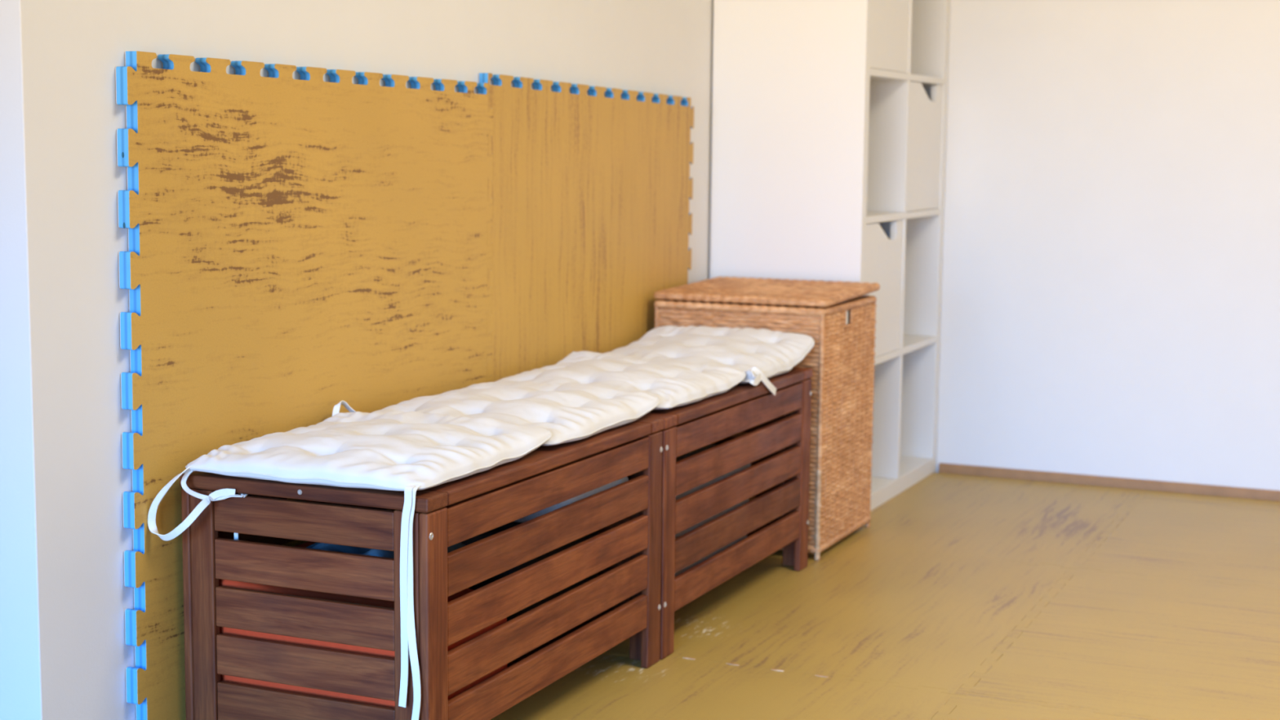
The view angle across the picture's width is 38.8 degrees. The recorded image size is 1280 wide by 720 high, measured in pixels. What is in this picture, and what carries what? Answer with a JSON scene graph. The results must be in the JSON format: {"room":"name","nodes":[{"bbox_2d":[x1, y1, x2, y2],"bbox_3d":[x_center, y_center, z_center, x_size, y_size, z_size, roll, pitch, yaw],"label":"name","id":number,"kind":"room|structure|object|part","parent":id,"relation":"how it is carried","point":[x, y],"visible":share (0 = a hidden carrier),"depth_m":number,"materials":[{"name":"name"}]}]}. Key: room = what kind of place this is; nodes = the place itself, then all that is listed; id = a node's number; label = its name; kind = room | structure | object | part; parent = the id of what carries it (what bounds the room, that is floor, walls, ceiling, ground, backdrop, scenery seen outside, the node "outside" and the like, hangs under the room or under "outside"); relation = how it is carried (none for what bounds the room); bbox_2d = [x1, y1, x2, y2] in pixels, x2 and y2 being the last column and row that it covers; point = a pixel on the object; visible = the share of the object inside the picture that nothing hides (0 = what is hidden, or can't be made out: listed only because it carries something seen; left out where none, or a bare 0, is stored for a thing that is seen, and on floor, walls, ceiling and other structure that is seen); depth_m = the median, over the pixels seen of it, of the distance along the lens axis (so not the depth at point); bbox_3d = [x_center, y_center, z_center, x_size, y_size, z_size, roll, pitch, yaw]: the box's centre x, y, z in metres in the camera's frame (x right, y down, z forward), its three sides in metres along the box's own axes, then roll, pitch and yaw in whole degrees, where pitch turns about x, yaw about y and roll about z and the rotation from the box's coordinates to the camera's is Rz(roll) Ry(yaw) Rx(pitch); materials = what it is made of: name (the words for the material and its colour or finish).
{"room":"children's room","nodes":[
{"label":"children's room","id":0,"kind":"room"},
{"bbox_2d":[0,0,713,719],"bbox_3d":[-0.858,-0.832,4.049,1.600,2.522,3.212,4,7,24],"label":"wall","id":1,"kind":"structure","parent":0,"point":[64,598],"depth_m":2.46,"materials":[{"name":"paint"}]},
{"bbox_2d":[115,51,493,719],"bbox_3d":[-0.498,0.040,2.975,0.020,1.019,1.029,4,7,24],"label":"mat","id":2,"kind":"object","parent":1,"relation":"attached to","point":[304,246],"visible":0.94,"depth_m":2.77,"materials":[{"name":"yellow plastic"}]},
{"bbox_2d":[478,72,693,382],"bbox_3d":[-0.093,-0.068,3.880,0.020,1.028,1.006,4,7,24],"label":"mat","id":3,"kind":"object","parent":1,"relation":"attached to","point":[591,193],"visible":0.66,"depth_m":3.76,"materials":[{"name":"yellow plastic"}]},
{"bbox_2d":[933,0,1279,490],"bbox_3d":[2.241,-0.839,4.377,3.800,2.522,0.100,4,7,24],"label":"wall","id":4,"kind":"structure","parent":0,"point":[1110,291],"depth_m":4.82,"materials":[{"name":"paint"}]},
{"bbox_2d":[938,462,1279,501],"bbox_3d":[2.342,0.405,4.412,3.300,0.046,0.014,4,7,24],"label":"baseboard","id":5,"kind":"structure","parent":4,"relation":"attached to","point":[944,468],"depth_m":4.88,"materials":[{"name":"brown wood"}]},
{"bbox_3d":[0.174,0.757,1.896,5.400,0.098,6.616,4,7,24],"label":"floor","id":6,"kind":"structure","parent":0,"visible":0},
{"bbox_2d":[490,645,956,719],"bbox_3d":[-0.105,0.589,2.761,0.973,0.022,1.019,4,7,24],"label":"floor mat","id":7,"kind":"object","parent":6,"relation":"on","point":[611,686],"visible":0.61,"depth_m":2.99,"materials":[{"name":"yellow rubber"}]},
{"bbox_2d":[179,417,663,719],"bbox_3d":[-0.309,0.345,2.886,0.409,0.430,0.800,4,7,24],"label":"storage bench","id":8,"kind":"object","parent":7,"relation":"on","point":[542,645],"visible":0.84,"depth_m":2.58,"materials":[{"name":"brown wood"}]},
{"bbox_3d":[-0.638,0.383,2.631,0.015,0.409,0.054,4,7,24],"label":"leg","id":9,"kind":"part","parent":8,"relation":"part of","materials":[{"name":"brown wood"}]},
{"bbox_3d":[-0.458,0.180,2.525,0.408,0.020,0.055,4,7,24],"label":"lid","id":10,"kind":"part","parent":8,"relation":"part of","materials":[{"name":"brown wood"}]},
{"bbox_2d":[147,410,551,719],"bbox_3d":[-0.409,0.292,2.682,0.418,0.382,0.472,4,7,24],"label":"seat cushion","id":11,"kind":"object","parent":8,"relation":"on","point":[409,452],"visible":1,"depth_m":2.54,"materials":[{"name":"white fabric"}]},
{"bbox_2d":[218,541,506,707],"bbox_3d":[-0.407,0.400,2.671,0.353,0.197,0.268,4,7,24],"label":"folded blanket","id":12,"kind":"object","parent":8,"relation":"in","point":[315,594],"visible":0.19,"depth_m":2.58,"materials":[{"name":"red fabric"}]},
{"bbox_2d":[306,542,465,558],"bbox_3d":[-0.389,0.275,2.620,0.235,0.052,0.220,4,7,24],"label":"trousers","id":13,"kind":"object","parent":12,"relation":"on","point":[322,546],"visible":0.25,"depth_m":2.58,"materials":[{"name":"blue fabric"}]},
{"bbox_3d":[-0.280,0.405,2.473,0.015,0.409,0.054,4,7,24],"label":"leg","id":14,"kind":"part","parent":8,"relation":"part of","materials":[{"name":"brown wood"}]},
{"bbox_2d":[332,382,661,445],"bbox_3d":[-0.225,0.082,3.046,0.397,0.055,0.466,4,7,24],"label":"seat cushion","id":15,"kind":"object","parent":8,"relation":"on","point":[571,412],"visible":0.73,"depth_m":3.00,"materials":[{"name":"white fabric"}]},
{"bbox_2d":[461,521,598,621],"bbox_3d":[-0.245,0.348,3.080,0.257,0.205,0.312,4,7,24],"label":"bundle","id":16,"kind":"object","parent":8,"relation":"on","point":[512,524],"visible":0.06,"depth_m":2.92,"materials":[{"name":"fabric"}]},
{"bbox_2d":[444,466,628,522],"bbox_3d":[-0.196,0.218,3.054,0.296,0.061,0.273,4,7,24],"label":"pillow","id":17,"kind":"object","parent":16,"relation":"on","point":[565,503],"visible":0.04,"depth_m":2.92,"materials":[{"name":"fabric"}]},
{"bbox_3d":[-0.182,0.487,2.847,0.089,0.012,0.761,4,7,24],"label":"board","id":18,"kind":"part","parent":8,"relation":"part of","materials":[{"name":"brown wood"}]},
{"bbox_3d":[0.020,0.328,3.146,0.015,0.409,0.054,4,7,24],"label":"leg","id":19,"kind":"part","parent":8,"relation":"part of","materials":[{"name":"brown wood"}]},
{"bbox_2d":[770,668,784,671],"bbox_3d":[0.238,0.536,3.142,0.024,0.001,0.006,4,7,24],"label":"foam fleck","id":20,"kind":"object","parent":7,"relation":"on","point":[771,668],"visible":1,"depth_m":3.14,"materials":[{"name":"plastic"}]},
{"bbox_2d":[814,675,828,677],"bbox_3d":[0.311,0.541,3.110,0.024,0.001,0.006,4,7,24],"label":"foam fleck","id":21,"kind":"object","parent":7,"relation":"on","point":[824,676],"visible":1,"depth_m":3.11,"materials":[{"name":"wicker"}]},
{"bbox_2d":[616,542,1073,693],"bbox_3d":[0.301,0.485,3.669,0.973,0.022,1.019,4,7,24],"label":"floor mat","id":22,"kind":"object","parent":6,"relation":"on","point":[908,619],"visible":0.51,"depth_m":3.52,"materials":[{"name":"yellow rubber"}]},
{"bbox_2d":[569,367,813,659],"bbox_3d":[0.017,0.261,3.611,0.409,0.430,0.800,4,7,24],"label":"storage bench","id":23,"kind":"object","parent":22,"relation":"on","point":[776,443],"visible":0.47,"depth_m":3.47,"materials":[{"name":"brown wood"}]},
{"bbox_2d":[494,351,746,409],"bbox_3d":[-0.049,0.037,3.434,0.400,0.055,0.422,4,7,24],"label":"seat cushion","id":24,"kind":"object","parent":23,"relation":"on","point":[676,383],"visible":0.74,"depth_m":3.38,"materials":[{"name":"white fabric"}]},
{"bbox_3d":[-0.131,0.097,3.250,0.408,0.020,0.055,4,7,24],"label":"lid","id":25,"kind":"part","parent":23,"relation":"part of","materials":[{"name":"brown wood"}]},
{"bbox_2d":[581,444,751,576],"bbox_3d":[0.000,0.293,3.533,0.301,0.212,0.471,4,7,24],"label":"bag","id":26,"kind":"object","parent":23,"relation":"on","point":[710,446],"visible":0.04,"depth_m":3.51,"materials":[{"name":"fabric"}]},
{"bbox_3d":[0.046,0.322,3.198,0.015,0.409,0.054,4,7,24],"label":"leg","id":27,"kind":"part","parent":23,"relation":"part of","materials":[{"name":"brown wood"}]},
{"bbox_2d":[604,325,814,395],"bbox_3d":[0.123,-0.002,3.798,0.410,0.103,0.433,4,7,24],"label":"seat cushion","id":28,"kind":"object","parent":23,"relation":"on","point":[762,354],"visible":0.77,"depth_m":3.79,"materials":[{"name":"white fabric"}]},
{"bbox_3d":[0.144,0.404,3.572,0.089,0.012,0.761,4,7,24],"label":"board","id":29,"kind":"part","parent":23,"relation":"part of","materials":[{"name":"brown wood"}]},
{"bbox_3d":[0.346,0.244,3.870,0.015,0.409,0.054,4,7,24],"label":"leg","id":30,"kind":"part","parent":23,"relation":"part of","materials":[{"name":"brown wood"}]},
{"bbox_2d":[836,472,1145,568],"bbox_3d":[0.703,0.381,4.568,0.973,0.022,1.000,4,7,24],"label":"floor mat","id":31,"kind":"object","parent":6,"relation":"on","point":[1033,522],"visible":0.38,"depth_m":4.44,"materials":[{"name":"yellow rubber"}]},
{"bbox_2d":[653,276,879,560],"bbox_3d":[0.293,0.117,4.197,0.414,0.583,0.407,4,7,24],"label":"wicker hamper","id":32,"kind":"object","parent":31,"relation":"on","point":[841,321],"visible":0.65,"depth_m":4.05,"materials":[{"name":"wicker"}]},
{"bbox_3d":[0.036,0.145,4.102,0.012,0.544,0.012,1,7,1],"label":"corner post","id":33,"kind":"part","parent":32,"relation":"part of","materials":[{"name":"wicker"}]},
{"bbox_3d":[0.296,-0.163,4.164,0.395,0.010,0.383,4,9,24],"label":"lid","id":34,"kind":"part","parent":32,"relation":"part of","materials":[{"name":"wicker"}]},
{"bbox_3d":[0.391,0.069,3.934,0.013,0.344,0.013,1,7,1],"label":"corner post","id":35,"kind":"part","parent":32,"relation":"part of","materials":[{"name":"wicker"}]},
{"bbox_3d":[0.466,-0.096,4.078,0.009,0.049,0.061,4,7,24],"label":"handle frame","id":36,"kind":"part","parent":32,"relation":"part of","materials":[{"name":"wicker"}]},
{"bbox_3d":[0.544,0.128,4.289,0.012,0.544,0.012,-6,9,-43],"label":"corner post","id":37,"kind":"part","parent":32,"relation":"part of","materials":[{"name":"wicker"}]},
{"bbox_2d":[709,0,950,511],"bbox_3d":[0.504,-0.390,4.725,0.386,1.468,0.766,4,7,24],"label":"cube shelf","id":38,"kind":"object","parent":31,"relation":"on","point":[829,117],"visible":0.7,"depth_m":4.41,"materials":[{"name":"white paint"}]},
{"bbox_3d":[0.357,-0.352,4.395,0.386,1.468,0.038,4,7,24],"label":"panel","id":39,"kind":"part","parent":38,"relation":"part of","materials":[{"name":"white paint"}]},
{"bbox_3d":[0.596,-0.177,4.514,0.016,0.330,0.333,4,7,24],"label":"cabinet door","id":40,"kind":"part","parent":38,"relation":"part of","materials":[{"name":"white paint"}]},
{"bbox_3d":[0.603,-0.880,4.430,0.016,0.344,0.333,4,7,24],"label":"cabinet door","id":41,"kind":"part","parent":38,"relation":"part of","materials":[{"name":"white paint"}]},
{"bbox_3d":[0.743,-0.562,4.793,0.016,0.331,0.333,4,7,24],"label":"cabinet door","id":42,"kind":"part","parent":38,"relation":"part of","materials":[{"name":"white paint"}]},
{"bbox_3d":[0.652,-0.428,5.056,0.386,1.468,0.038,4,7,24],"label":"panel","id":43,"kind":"part","parent":38,"relation":"part of","materials":[{"name":"white paint"}]},
{"bbox_2d":[954,567,1279,719],"bbox_3d":[1.194,0.541,3.276,1.020,0.022,1.019,4,7,24],"label":"floor mat","id":44,"kind":"object","parent":6,"relation":"on","point":[1162,647],"visible":0.8,"depth_m":3.28,"materials":[{"name":"yellow rubber"}]},
{"bbox_2d":[1070,489,1279,590],"bbox_3d":[1.595,0.438,4.175,1.020,0.022,1.000,4,7,24],"label":"floor mat","id":45,"kind":"object","parent":6,"relation":"on","point":[1228,540],"visible":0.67,"depth_m":4.21,"materials":[{"name":"yellow rubber"}]}
]}

